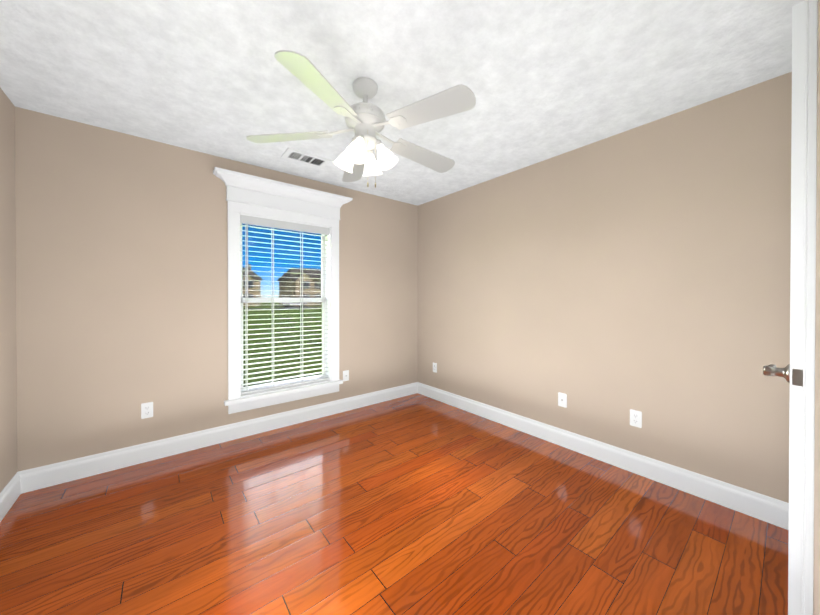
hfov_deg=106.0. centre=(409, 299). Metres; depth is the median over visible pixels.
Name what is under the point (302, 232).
cord
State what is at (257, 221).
window blinds
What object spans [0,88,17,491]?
wall
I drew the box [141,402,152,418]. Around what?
electrical outlet
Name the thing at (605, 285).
wall
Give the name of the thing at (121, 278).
wall
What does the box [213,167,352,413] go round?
window
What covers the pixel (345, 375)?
electrical outlet
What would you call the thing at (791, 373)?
door
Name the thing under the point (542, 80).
ceiling
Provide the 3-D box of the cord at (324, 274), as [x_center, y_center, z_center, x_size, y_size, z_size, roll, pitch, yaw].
[-0.902,0.063,3.245,0.007,1.542,0.002,0,0,-39]
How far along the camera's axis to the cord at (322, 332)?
3.29 m
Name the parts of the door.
knob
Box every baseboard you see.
[0,472,20,521]
[18,382,417,493]
[418,382,788,529]
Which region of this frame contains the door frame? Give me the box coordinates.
[802,0,817,614]
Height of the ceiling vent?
0.009 m
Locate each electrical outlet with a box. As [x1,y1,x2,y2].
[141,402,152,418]
[343,370,348,380]
[433,362,436,372]
[558,392,566,407]
[630,409,641,427]
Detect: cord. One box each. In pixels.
[245,223,247,391]
[272,228,273,387]
[300,231,300,338]
[302,232,302,382]
[322,332,322,375]
[324,274,324,378]
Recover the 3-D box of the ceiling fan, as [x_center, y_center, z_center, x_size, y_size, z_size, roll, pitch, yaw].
[-0.213,-0.916,1.775,1.237,0.595,1.272,0,0,-39]
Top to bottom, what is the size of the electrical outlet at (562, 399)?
0.115 m
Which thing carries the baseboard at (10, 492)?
attached to the wall at (8, 405)
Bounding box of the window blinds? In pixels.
[240,215,328,394]
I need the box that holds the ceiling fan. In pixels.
[246,50,475,187]
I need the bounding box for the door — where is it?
[763,0,805,614]
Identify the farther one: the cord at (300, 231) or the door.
the cord at (300, 231)
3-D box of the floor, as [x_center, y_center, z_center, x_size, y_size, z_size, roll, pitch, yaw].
[-0.209,1.287,1.783,3.640,0.120,3.440,0,0,-39]
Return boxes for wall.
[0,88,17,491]
[15,107,417,470]
[418,72,791,502]
[813,0,819,614]
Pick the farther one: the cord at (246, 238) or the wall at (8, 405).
the cord at (246, 238)
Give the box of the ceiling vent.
[281,147,331,168]
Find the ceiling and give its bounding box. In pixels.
[0,0,804,205]
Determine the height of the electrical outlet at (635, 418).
0.115 m
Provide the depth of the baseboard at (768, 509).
2.15 m
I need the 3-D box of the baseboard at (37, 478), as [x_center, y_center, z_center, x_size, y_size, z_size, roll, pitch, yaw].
[-1.185,1.150,2.990,3.320,0.139,0.016,0,0,-39]
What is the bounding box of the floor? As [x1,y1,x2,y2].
[0,393,788,614]
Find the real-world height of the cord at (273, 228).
1.542 m
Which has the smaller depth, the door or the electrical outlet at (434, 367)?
the door
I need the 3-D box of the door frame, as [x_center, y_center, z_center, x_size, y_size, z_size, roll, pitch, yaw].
[1.643,0.069,1.282,0.932,2.321,0.023,0,0,-39]

